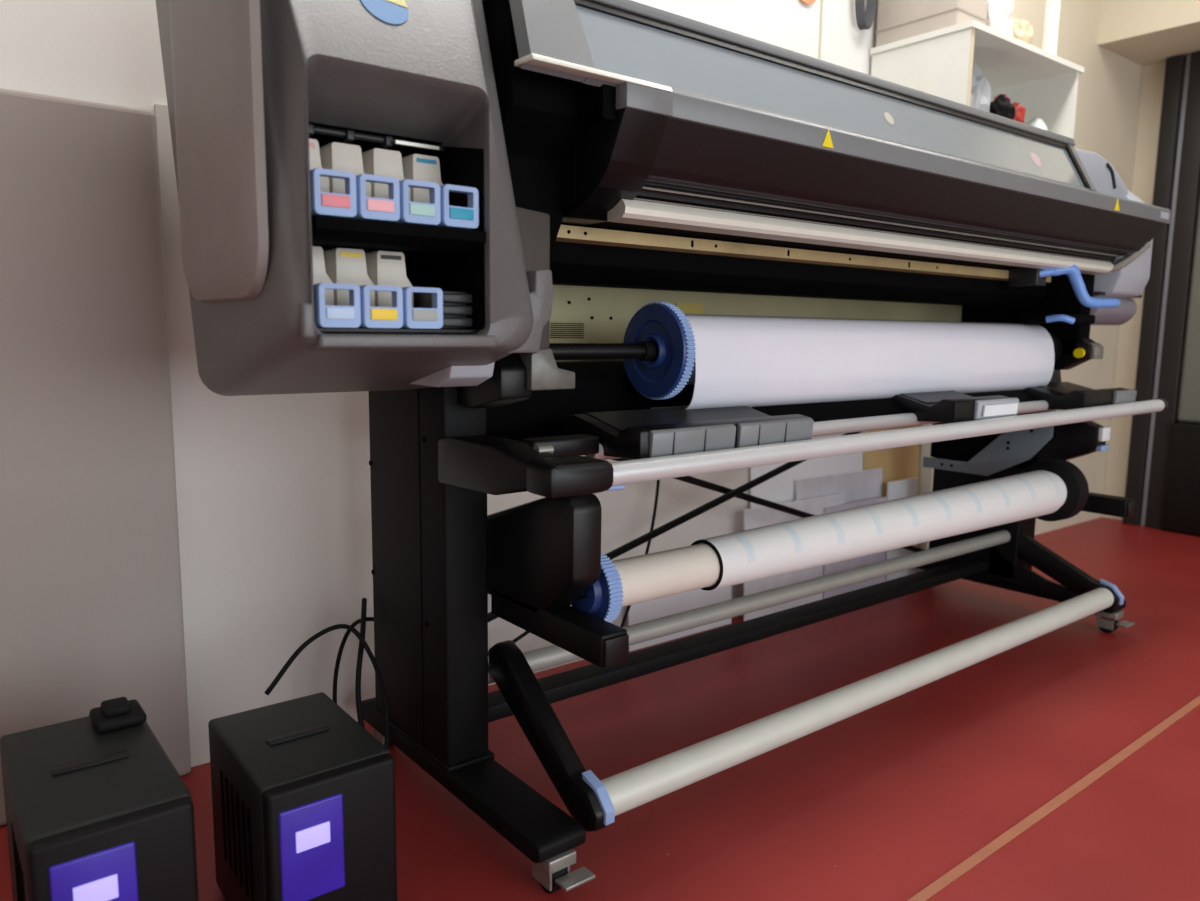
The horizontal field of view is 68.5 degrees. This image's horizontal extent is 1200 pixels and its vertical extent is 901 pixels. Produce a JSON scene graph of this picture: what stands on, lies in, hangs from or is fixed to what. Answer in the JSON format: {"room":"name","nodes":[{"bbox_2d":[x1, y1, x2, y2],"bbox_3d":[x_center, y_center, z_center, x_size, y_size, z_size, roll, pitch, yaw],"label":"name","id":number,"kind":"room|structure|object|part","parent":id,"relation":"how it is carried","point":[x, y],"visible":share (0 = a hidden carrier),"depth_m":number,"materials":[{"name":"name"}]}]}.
{"room":"print shop","nodes":[
{"label":"print shop","id":0,"kind":"room"},
{"bbox_2d":[0,0,877,112],"bbox_3d":[0.098,-0.800,2.331,6.090,2.697,0.087,-5,10,-38],"label":"wall","id":1,"kind":"structure","parent":0,"point":[99,51],"depth_m":1.55,"materials":[{"name":"white paint"}]},
{"bbox_2d":[0,88,190,825],"bbox_3d":[-1.498,0.080,1.108,1.775,1.244,0.043,-5,10,-38],"label":"wall panel","id":2,"kind":"object","parent":1,"relation":"attached to","point":[91,607],"depth_m":1.53,"materials":[{"name":"beige paint"}]},
{"bbox_2d":[154,104,921,766],"bbox_3d":[0.220,-0.093,2.468,2.614,1.262,0.010,-5,10,-38],"label":"wall panel","id":3,"kind":"object","parent":1,"relation":"attached to","point":[273,491],"depth_m":1.81,"materials":[{"name":"paint"}]},
{"bbox_2d":[799,0,815,4],"bbox_3d":[0.607,-1.369,2.589,0.108,0.108,0.008,-5,10,-38],"label":"wall sign","id":4,"kind":"object","parent":1,"relation":"attached to","point":[806,2],"visible":1,"depth_m":2.60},
{"bbox_2d":[818,0,822,59],"bbox_3d":[0.666,-1.405,2.632,0.004,1.218,0.007,-5,10,-38],"label":"trim","id":5,"kind":"structure","parent":1,"relation":"attached to","point":[821,5],"depth_m":2.65,"materials":[{"name":"beige paint"}]},
{"bbox_2d":[855,0,875,29],"bbox_3d":[0.822,-1.415,2.721,0.082,0.219,0.026,-5,10,-38],"label":"coiled cable","id":6,"kind":"object","parent":1,"relation":"hanging from","point":[864,19],"visible":1,"depth_m":2.73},
{"bbox_2d":[870,20,1083,138],"bbox_3d":[1.242,-1.105,2.902,0.711,0.356,0.343,-5,10,-38],"label":"shelf","id":7,"kind":"object","parent":1,"relation":"attached to","point":[939,62],"visible":0.4,"depth_m":2.76,"materials":[{"name":"white laminate"}]},
{"bbox_3d":[0.973,-1.081,2.698,0.017,0.321,0.334,-5,10,-38],"label":"panel","id":8,"kind":"part","parent":7,"relation":"part of","materials":[{"name":"white laminate"}]},
{"bbox_2d":[875,0,987,46],"bbox_3d":[1.026,-1.438,2.717,0.170,0.347,0.284,-5,10,-38],"label":"storage box","id":9,"kind":"object","parent":7,"relation":"on","point":[897,20],"visible":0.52,"depth_m":2.67,"materials":[{"name":"beige cardboard"}]},
{"bbox_3d":[1.244,-1.273,2.879,0.711,0.017,0.343,-5,10,-38],"label":"panel","id":10,"kind":"part","parent":7,"relation":"part of","materials":[{"name":"white laminate"}]},
{"bbox_2d":[970,60,990,111],"bbox_3d":[1.141,-1.071,2.737,0.160,0.293,0.133,-5,10,-38],"label":"plastic bag","id":11,"kind":"object","parent":7,"relation":"on","point":[980,86],"visible":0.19,"depth_m":2.69,"materials":[{"name":"plastic"}]},
{"bbox_2d":[986,0,1013,36],"bbox_3d":[1.235,-1.387,2.770,0.136,0.236,0.120,-5,10,-38],"label":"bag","id":12,"kind":"object","parent":7,"relation":"on","point":[999,12],"visible":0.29,"depth_m":2.72,"materials":[{"name":"white plastic"}]},
{"bbox_2d":[994,94,1010,102],"bbox_3d":[1.313,-1.141,2.889,0.056,0.050,0.060,-5,10,-38],"label":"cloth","id":13,"kind":"object","parent":7,"relation":"in","point":[1006,96],"visible":0.15,"depth_m":2.87,"materials":[{"name":"fabric"}]},
{"bbox_2d":[1012,19,1032,43],"bbox_3d":[1.357,-1.338,2.861,0.110,0.118,0.083,-5,10,-38],"label":"clear bag","id":14,"kind":"object","parent":7,"relation":"on","point":[1022,30],"visible":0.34,"depth_m":2.83,"materials":[{"name":"plastic"}]},
{"bbox_3d":[1.498,-1.130,3.107,0.017,0.321,0.334,-5,10,-38],"label":"panel","id":15,"kind":"part","parent":7,"relation":"part of","materials":[{"name":"white laminate"}]},
{"bbox_2d":[1028,118,1047,130],"bbox_3d":[1.462,-1.034,2.965,0.092,0.168,0.094,-5,10,-38],"label":"pot","id":16,"kind":"object","parent":7,"relation":"on","point":[1036,122],"visible":0.17,"depth_m":2.93,"materials":[{"name":"white ceramic"}]},
{"bbox_2d":[1042,0,1060,55],"bbox_3d":[1.483,-1.395,2.895,0.045,0.225,0.045,-5,10,-38],"label":"tube","id":17,"kind":"object","parent":7,"relation":"on","point":[1052,7],"visible":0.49,"depth_m":2.88,"materials":[{"name":"plastic"}]},
{"bbox_3d":[1.288,-0.987,2.868,0.163,0.096,0.120,-5,10,-38],"label":"bag","id":18,"kind":"object","parent":7,"relation":"in","visible":0},
{"bbox_2d":[990,94,1015,119],"bbox_3d":[1.271,-1.081,2.789,0.108,0.087,0.059,-5,10,-38],"label":"pouch","id":19,"kind":"object","parent":18,"relation":"on","point":[1002,106],"visible":0.62,"depth_m":2.77,"materials":[{"name":"fabric"}]},
{"bbox_2d":[1012,102,1025,122],"bbox_3d":[1.339,-1.084,2.842,0.081,0.080,0.054,-5,10,-38],"label":"cloth","id":20,"kind":"object","parent":18,"relation":"on","point":[1020,110],"visible":0.41,"depth_m":2.82,"materials":[{"name":"red fabric"}]},
{"bbox_2d":[1012,0,1142,534],"bbox_3d":[1.856,-0.957,3.639,1.522,2.697,0.010,-5,10,-38],"label":"wall panel","id":21,"kind":"object","parent":1,"relation":"attached to","point":[1109,86],"depth_m":3.86,"materials":[{"name":"beige paint"}]},
{"bbox_2d":[0,517,1199,900],"bbox_3d":[1.363,0.794,0.902,6.090,0.044,4.237,-5,10,-38],"label":"floor","id":22,"kind":"structure","parent":0,"point":[880,802],"depth_m":1.77,"materials":[{"name":"red plastic"}]},
{"bbox_2d":[0,716,198,900],"bbox_3d":[-0.673,0.558,1.179,0.178,0.298,0.349,-5,10,-38],"label":"stabilizer","id":23,"kind":"object","parent":22,"relation":"on","point":[92,815],"visible":0.98,"depth_m":1.07,"materials":[{"name":"black plastic"}]},
{"bbox_2d":[11,822,18,900],"bbox_3d":[-0.763,0.553,1.152,0.003,0.139,0.009,-5,10,-38],"label":"vent","id":24,"kind":"object","parent":23,"relation":"attached to","point":[11,822],"depth_m":1.15,"materials":[{"name":"black plastic"}]},
{"bbox_2d":[13,831,19,900],"bbox_3d":[-0.747,0.556,1.132,0.003,0.139,0.009,-5,10,-38],"label":"vent","id":25,"kind":"object","parent":23,"relation":"attached to","point":[13,831],"depth_m":1.13,"materials":[{"name":"black plastic"}]},
{"bbox_2d":[15,841,20,900],"bbox_3d":[-0.731,0.559,1.112,0.003,0.139,0.009,-5,10,-38],"label":"vent","id":26,"kind":"object","parent":23,"relation":"attached to","point":[15,841],"depth_m":1.10,"materials":[{"name":"black plastic"}]},
{"bbox_2d":[17,850,22,900],"bbox_3d":[-0.715,0.562,1.091,0.003,0.139,0.009,-5,10,-38],"label":"vent","id":27,"kind":"object","parent":23,"relation":"attached to","point":[17,850],"depth_m":1.08,"materials":[{"name":"black plastic"}]},
{"bbox_2d":[19,861,23,900],"bbox_3d":[-0.699,0.565,1.071,0.003,0.139,0.009,-5,10,-38],"label":"vent","id":28,"kind":"object","parent":23,"relation":"attached to","point":[19,861],"depth_m":1.06,"materials":[{"name":"black plastic"}]},
{"bbox_2d":[22,871,25,900],"bbox_3d":[-0.683,0.568,1.051,0.003,0.139,0.009,-5,10,-38],"label":"vent","id":29,"kind":"object","parent":23,"relation":"attached to","point":[23,879],"depth_m":1.04,"materials":[{"name":"black plastic"}]},
{"bbox_3d":[-0.672,0.412,1.162,0.087,0.004,0.017,-5,10,-38],"label":"handle","id":30,"kind":"part","parent":23,"relation":"part of","materials":[{"name":"black plastic"}]},
{"bbox_3d":[-0.587,0.532,1.027,0.087,0.135,0.007,-5,10,-38],"label":"display panel","id":31,"kind":"part","parent":23,"relation":"part of","materials":[{"name":"purple plastic"}]},
{"bbox_2d":[89,697,146,732],"bbox_3d":[-0.704,0.381,1.286,0.065,0.030,0.070,-5,10,-38],"label":"plug","id":32,"kind":"object","parent":23,"relation":"on","point":[121,712],"visible":1,"depth_m":1.27,"materials":[{"name":"black plastic"}]},
{"bbox_2d":[208,692,396,900],"bbox_3d":[-0.439,0.552,1.297,0.182,0.284,0.280,-5,10,-38],"label":"stabilizer","id":33,"kind":"object","parent":22,"relation":"on","point":[303,794],"visible":1,"depth_m":1.21,"materials":[{"name":"black plastic"}]},
{"bbox_2d":[220,770,226,860],"bbox_3d":[-0.553,0.536,1.295,0.003,0.139,0.009,-5,10,-38],"label":"vent","id":34,"kind":"object","parent":33,"relation":"attached to","point":[223,806],"depth_m":1.29,"materials":[{"name":"black plastic"}]},
{"bbox_2d":[225,777,231,868],"bbox_3d":[-0.536,0.539,1.274,0.003,0.139,0.009,-5,10,-38],"label":"vent","id":35,"kind":"object","parent":33,"relation":"attached to","point":[228,809],"depth_m":1.27,"materials":[{"name":"black plastic"}]},
{"bbox_2d":[230,784,236,877],"bbox_3d":[-0.520,0.542,1.254,0.003,0.139,0.009,-5,10,-38],"label":"vent","id":36,"kind":"object","parent":33,"relation":"attached to","point":[233,808],"depth_m":1.25,"materials":[{"name":"black plastic"}]},
{"bbox_2d":[236,792,242,886],"bbox_3d":[-0.504,0.545,1.234,0.003,0.139,0.009,-5,10,-38],"label":"vent","id":37,"kind":"object","parent":33,"relation":"attached to","point":[239,824],"depth_m":1.23,"materials":[{"name":"black plastic"}]},
{"bbox_2d":[242,800,247,896],"bbox_3d":[-0.488,0.548,1.213,0.003,0.139,0.009,-5,10,-38],"label":"vent","id":38,"kind":"object","parent":33,"relation":"attached to","point":[244,802],"depth_m":1.21,"materials":[{"name":"black plastic"}]},
{"bbox_2d":[247,808,253,900],"bbox_3d":[-0.472,0.551,1.193,0.003,0.139,0.009,-5,10,-38],"label":"vent","id":39,"kind":"object","parent":33,"relation":"attached to","point":[250,824],"depth_m":1.19,"materials":[{"name":"black plastic"}]},
{"bbox_3d":[-0.439,0.413,1.280,0.087,0.004,0.017,-5,10,-38],"label":"handle","id":40,"kind":"part","parent":33,"relation":"part of","materials":[{"name":"black plastic"}]},
{"bbox_3d":[-0.381,0.530,1.167,0.084,0.135,0.007,-5,10,-38],"label":"display panel","id":41,"kind":"part","parent":33,"relation":"part of","materials":[{"name":"plastic"}]},
{"bbox_2d":[265,624,388,748],"bbox_3d":[-0.493,0.488,1.587,0.233,0.323,0.105,-5,10,-38],"label":"power cable","id":42,"kind":"object","parent":22,"relation":"on","point":[358,635],"visible":0.8,"depth_m":1.64,"materials":[{"name":"black rubber"}]},
{"bbox_2d":[355,598,366,727],"bbox_3d":[-0.461,0.467,1.712,0.032,0.331,0.147,-2,8,-18],"label":"power cable","id":43,"kind":"object","parent":22,"relation":"on","point":[364,600],"visible":0.7,"depth_m":1.67,"materials":[{"name":"black rubber"}]},
{"bbox_2d":[333,617,529,703],"bbox_3d":[-0.326,0.462,1.967,0.052,0.275,0.607,8,11,44],"label":"power cable","id":44,"kind":"object","parent":22,"relation":"on","point":[338,659],"visible":0.33,"depth_m":1.76,"materials":[{"name":"black rubber"}]},
{"bbox_2d":[620,480,659,627],"bbox_3d":[0.099,0.217,2.315,0.025,0.672,0.190,7,10,41],"label":"hanging cable","id":45,"kind":"object","parent":22,"relation":"on","point":[658,481],"visible":0.3,"depth_m":2.35,"materials":[{"name":"black rubber"}]},
{"bbox_2d":[156,0,1170,893],"bbox_3d":[0.478,-0.171,2.065,2.675,1.531,0.713,-5,10,-38],"label":"printer","id":46,"kind":"object","parent":22,"relation":"on","point":[621,157],"visible":0.94,"depth_m":1.50,"materials":[{"name":"grey plastic"}]},
{"bbox_2d":[309,138,356,217],"bbox_3d":[-0.378,-0.335,1.107,0.053,0.100,0.239,-5,10,-38],"label":"cartridge","id":47,"kind":"object","parent":46,"relation":"on","point":[323,202],"visible":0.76,"depth_m":1.02,"materials":[{"name":"blue plastic"}]},
{"bbox_3d":[-0.331,-0.303,1.051,0.053,0.051,0.084,-5,10,-38],"label":"handle frame","id":48,"kind":"part","parent":47,"relation":"part of","materials":[{"name":"blue plastic"}]},
{"bbox_2d":[312,246,360,327],"bbox_3d":[-0.379,-0.208,1.126,0.053,0.100,0.239,-5,10,-38],"label":"cartridge","id":49,"kind":"object","parent":46,"relation":"on","point":[326,314],"visible":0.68,"depth_m":1.04,"materials":[{"name":"blue plastic"}]},
{"bbox_3d":[-0.332,-0.175,1.069,0.053,0.051,0.084,-5,10,-38],"label":"handle frame","id":50,"kind":"part","parent":49,"relation":"part of","materials":[{"name":"blue plastic"}]},
{"bbox_2d":[319,142,399,221],"bbox_3d":[-0.335,-0.340,1.141,0.053,0.100,0.239,-5,10,-38],"label":"cartridge","id":51,"kind":"object","parent":46,"relation":"on","point":[334,155],"visible":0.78,"depth_m":1.07,"materials":[{"name":"blue plastic"}]},
{"bbox_3d":[-0.288,-0.307,1.085,0.053,0.051,0.084,-5,10,-38],"label":"handle frame","id":52,"kind":"part","parent":51,"relation":"part of","materials":[{"name":"blue plastic"}]},
{"bbox_2d":[323,248,402,327],"bbox_3d":[-0.335,-0.212,1.159,0.053,0.100,0.239,-5,10,-38],"label":"cartridge","id":53,"kind":"object","parent":46,"relation":"on","point":[342,265],"visible":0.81,"depth_m":1.11,"materials":[{"name":"blue plastic"}]},
{"bbox_3d":[-0.288,-0.179,1.103,0.053,0.051,0.084,-5,10,-38],"label":"handle frame","id":54,"kind":"part","parent":53,"relation":"part of","materials":[{"name":"blue plastic"}]},
{"bbox_3d":[-0.302,-0.403,1.138,0.221,0.012,0.017,-5,10,-38],"label":"hinge rod","id":55,"kind":"part","parent":46,"relation":"part of","materials":[{"name":"grey plastic"}]},
{"bbox_2d":[317,327,478,333],"bbox_3d":[-0.323,-0.163,1.193,0.221,0.005,0.248,-5,10,-38],"label":"tray","id":56,"kind":"object","parent":46,"relation":"on","point":[325,330],"depth_m":1.11,"materials":[{"name":"black plastic"}]},
{"bbox_2d":[311,215,485,257],"bbox_3d":[-0.316,-0.279,1.172,0.223,0.027,0.263,-5,10,-38],"label":"tray","id":57,"kind":"object","parent":46,"relation":"on","point":[413,240],"depth_m":1.09,"materials":[{"name":"black plastic"}]},
{"bbox_2d":[362,148,440,225],"bbox_3d":[-0.292,-0.344,1.175,0.053,0.100,0.239,-5,10,-38],"label":"cartridge","id":58,"kind":"object","parent":46,"relation":"on","point":[376,161],"visible":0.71,"depth_m":1.10,"materials":[{"name":"blue plastic"}]},
{"bbox_3d":[-0.245,-0.311,1.118,0.053,0.051,0.084,-5,10,-38],"label":"handle frame","id":59,"kind":"part","parent":58,"relation":"part of","materials":[{"name":"blue plastic"}]},
{"bbox_2d":[365,251,442,328],"bbox_3d":[-0.292,-0.216,1.193,0.053,0.100,0.239,-5,10,-38],"label":"cartridge","id":60,"kind":"object","parent":46,"relation":"on","point":[384,268],"visible":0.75,"depth_m":1.15,"materials":[{"name":"blue plastic"}]},
{"bbox_3d":[-0.245,-0.183,1.137,0.053,0.051,0.084,-5,10,-38],"label":"handle frame","id":61,"kind":"part","parent":60,"relation":"part of","materials":[{"name":"blue plastic"}]},
{"bbox_3d":[-0.327,0.540,1.692,0.096,0.013,0.322,-5,10,-38],"label":"plate","id":62,"kind":"part","parent":46,"relation":"part of","materials":[{"name":"black metal"}]},
{"bbox_2d":[402,154,478,228],"bbox_3d":[-0.248,-0.348,1.208,0.053,0.100,0.239,-5,10,-38],"label":"cartridge","id":63,"kind":"object","parent":46,"relation":"on","point":[419,167],"visible":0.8,"depth_m":1.14,"materials":[{"name":"blue plastic"}]},
{"bbox_3d":[-0.202,-0.315,1.152,0.053,0.051,0.084,-5,10,-38],"label":"handle frame","id":64,"kind":"part","parent":63,"relation":"part of","materials":[{"name":"blue plastic"}]},
{"bbox_3d":[-0.116,0.163,1.516,0.061,0.220,0.318,-5,10,-38],"label":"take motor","id":65,"kind":"part","parent":46,"relation":"part of","materials":[{"name":"black plastic"}]},
{"bbox_3d":[-0.091,0.475,1.501,0.038,0.233,0.328,-5,10,-38],"label":"swing arm","id":66,"kind":"part","parent":46,"relation":"part of","materials":[{"name":"black plastic"}]},
{"bbox_3d":[-0.077,0.285,1.474,0.052,0.051,0.322,-5,10,-38],"label":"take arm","id":67,"kind":"part","parent":46,"relation":"part of","materials":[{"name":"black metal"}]},
{"bbox_3d":[-0.091,-0.438,1.429,0.006,0.113,0.174,-5,10,-38],"label":"plate","id":68,"kind":"part","parent":46,"relation":"part of","materials":[{"name":"black metal"}]},
{"bbox_3d":[-0.068,-0.517,1.374,0.027,0.048,0.270,-5,10,-38],"label":"plate","id":69,"kind":"part","parent":46,"relation":"part of","materials":[{"name":"black plastic"}]},
{"bbox_3d":[0.144,-0.066,1.609,0.383,0.021,0.130,-5,10,-38],"label":"panel","id":70,"kind":"part","parent":46,"relation":"part of","materials":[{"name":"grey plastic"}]},
{"bbox_3d":[0.427,-0.246,2.260,1.914,0.374,0.017,-5,10,-38],"label":"panel","id":71,"kind":"part","parent":46,"relation":"part of","materials":[{"name":"beige metal"}]},
{"bbox_2d":[549,302,1053,409],"bbox_3d":[0.608,-0.219,2.038,1.836,0.210,0.181,-5,10,-38],"label":"roll","id":72,"kind":"object","parent":46,"relation":"on","point":[729,360],"visible":0.97,"depth_m":1.82,"materials":[{"name":"white paper"}]},
{"bbox_3d":[0.548,-0.640,1.703,1.688,0.130,0.085,-5,10,-38],"label":"lid","id":73,"kind":"part","parent":46,"relation":"part of","materials":[{"name":"grey plastic"}]},
{"bbox_2d":[571,459,1088,622],"bbox_3d":[0.687,0.167,2.023,1.840,0.174,0.174,-5,10,-38],"label":"roll","id":74,"kind":"object","parent":46,"relation":"attached to","point":[1050,489],"visible":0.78,"depth_m":1.81,"materials":[{"name":"white printed paper"},{"name":"cardboard"},{"name":"blue plastic"}]},
{"bbox_3d":[0.747,-0.470,1.922,1.757,0.019,0.018,-5,10,-38],"label":"rail","id":75,"kind":"part","parent":46,"relation":"part of","materials":[{"name":"metal"}]},
{"bbox_3d":[0.788,-0.135,2.109,0.226,0.021,0.130,-5,10,-38],"label":"panel","id":76,"kind":"part","parent":46,"relation":"part of","materials":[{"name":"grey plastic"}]},
{"bbox_3d":[1.257,0.391,2.927,0.122,0.013,0.322,-5,10,-38],"label":"plate","id":77,"kind":"part","parent":46,"relation":"part of","materials":[{"name":"black metal"}]},
{"bbox_3d":[1.222,-0.012,2.802,0.006,0.183,0.418,-5,10,-38],"label":"mounting plate","id":78,"kind":"part","parent":46,"relation":"part of","materials":[{"name":"grey metal"}]},
{"bbox_3d":[1.227,-0.349,2.347,0.070,0.026,0.025,4,8,23],"label":"blue lever","id":79,"kind":"part","parent":46,"relation":"part of","materials":[{"name":"plastic"}]},
{"bbox_3d":[1.311,-0.182,2.517,0.218,0.021,0.130,-5,10,-38],"label":"panel","id":80,"kind":"part","parent":46,"relation":"part of","materials":[{"name":"grey plastic"}]},
{"bbox_3d":[1.393,0.351,2.689,0.038,0.194,0.372,-5,10,-38],"label":"swing arm","id":81,"kind":"part","parent":46,"relation":"part of","materials":[{"name":"black plastic"}]},
{"bbox_3d":[1.284,-0.439,2.347,0.271,0.117,0.049,-1,8,-15],"label":"blue lever","id":82,"kind":"part","parent":46,"relation":"part of","materials":[{"name":"plastic"}]},
{"bbox_3d":[1.408,0.146,2.631,0.052,0.051,0.322,-5,10,-38],"label":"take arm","id":83,"kind":"part","parent":46,"relation":"part of","materials":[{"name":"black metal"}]},
{"bbox_3d":[1.454,-0.429,2.709,0.278,0.083,0.265,-5,10,-38],"label":"drawer","id":84,"kind":"part","parent":46,"relation":"part of","materials":[{"name":"grey plastic"}]},
{"bbox_3d":[1.482,-0.544,2.480,0.142,0.095,0.031,-1,8,-16],"label":"trim","id":85,"kind":"part","parent":46,"relation":"part of","materials":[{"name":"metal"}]},
{"bbox_2d":[628,586,730,651],"bbox_3d":[0.235,0.443,2.519,0.400,0.183,0.013,-5,10,-38],"label":"board","id":86,"kind":"object","parent":22,"relation":"on","point":[685,601],"visible":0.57,"depth_m":2.50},
{"bbox_2d":[743,493,844,620],"bbox_3d":[0.616,0.331,2.761,0.478,0.348,0.021,-5,10,-38],"label":"board","id":87,"kind":"object","parent":22,"relation":"on","point":[760,516],"visible":0.36,"depth_m":2.72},
{"bbox_2d":[750,452,862,508],"bbox_3d":[0.677,0.250,2.850,0.557,0.487,0.027,-5,10,-38],"label":"board","id":88,"kind":"object","parent":22,"relation":"on","point":[781,488],"visible":0.02,"depth_m":2.78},
{"bbox_2d":[796,468,881,503],"bbox_3d":[0.799,0.280,2.925,0.452,0.409,0.024,-5,10,-38],"label":"board","id":89,"kind":"object","parent":22,"relation":"on","point":[863,485],"visible":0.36,"depth_m":2.92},
{"bbox_2d":[823,497,886,598],"bbox_3d":[0.885,0.325,2.961,0.418,0.313,0.019,-5,10,-38],"label":"board","id":90,"kind":"object","parent":22,"relation":"on","point":[840,566],"visible":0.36,"depth_m":2.93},
{"bbox_2d":[863,425,919,546],"bbox_3d":[1.034,0.172,3.128,0.339,0.574,0.031,-5,10,-38],"label":"cardboard sheet","id":91,"kind":"object","parent":22,"relation":"on","point":[898,463],"visible":0.07,"depth_m":3.12,"materials":[{"name":"brown cardboard"}]},
{"bbox_2d":[886,478,916,580],"bbox_3d":[1.055,0.284,3.079,0.174,0.365,0.022,-5,10,-38],"label":"board","id":92,"kind":"object","parent":22,"relation":"on","point":[898,489],"visible":0.36,"depth_m":3.06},
{"bbox_2d":[918,424,933,549],"bbox_3d":[1.220,-0.074,3.218,0.074,1.042,0.056,-5,10,-38],"label":"post","id":93,"kind":"object","parent":22,"relation":"on","point":[925,473],"visible":0.02,"depth_m":3.22,"materials":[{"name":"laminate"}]},
{"bbox_2d":[907,695,1199,900],"bbox_3d":[1.341,0.615,2.042,2.784,0.002,0.022,-6,10,-38],"label":"trim","id":94,"kind":"structure","parent":22,"relation":"on","point":[972,861],"depth_m":1.63,"materials":[{"name":"brown wood"}]},
{"bbox_2d":[1102,62,1191,519],"bbox_3d":[3.740,-0.785,2.557,0.087,2.697,4.063,-5,10,-38],"label":"wall","id":95,"kind":"structure","parent":0,"point":[1152,83],"depth_m":4.09,"materials":[{"name":"beige paint"}]},
{"bbox_2d":[1097,0,1199,65],"bbox_3d":[3.534,-1.799,2.245,0.470,0.609,4.063,-5,10,-38],"label":"beam","id":96,"kind":"structure","parent":95,"relation":"attached to","point":[1142,32],"depth_m":3.62,"materials":[{"name":"beige paint"}]},
{"bbox_2d":[1122,51,1199,535],"bbox_3d":[2.922,-0.611,3.470,0.104,2.084,1.409,-5,10,-38],"label":"door","id":97,"kind":"structure","parent":95,"relation":"in","point":[1163,477],"depth_m":3.91,"materials":[{"name":"dark bronze metal"},{"name":"glass"}]},
{"bbox_3d":[2.562,-0.684,3.973,0.043,2.084,0.026,-5,10,-38],"label":"frame","id":98,"kind":"part","parent":97,"relation":"part of","materials":[{"name":"black metal"}]},
{"bbox_3d":[2.580,-0.677,3.922,0.077,2.084,0.078,-5,10,-38],"label":"frame","id":99,"kind":"part","parent":97,"relation":"part of","materials":[{"name":"brown metal"}]},
{"bbox_3d":[2.939,0.180,3.544,0.104,0.487,1.148,-5,10,-38],"label":"kick panel","id":100,"kind":"part","parent":97,"relation":"part of","materials":[{"name":"black metal"}]},
{"bbox_3d":[2.969,-0.853,3.416,0.060,1.588,1.148,-5,10,-38],"label":"panel","id":101,"kind":"part","parent":97,"relation":"part of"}
]}

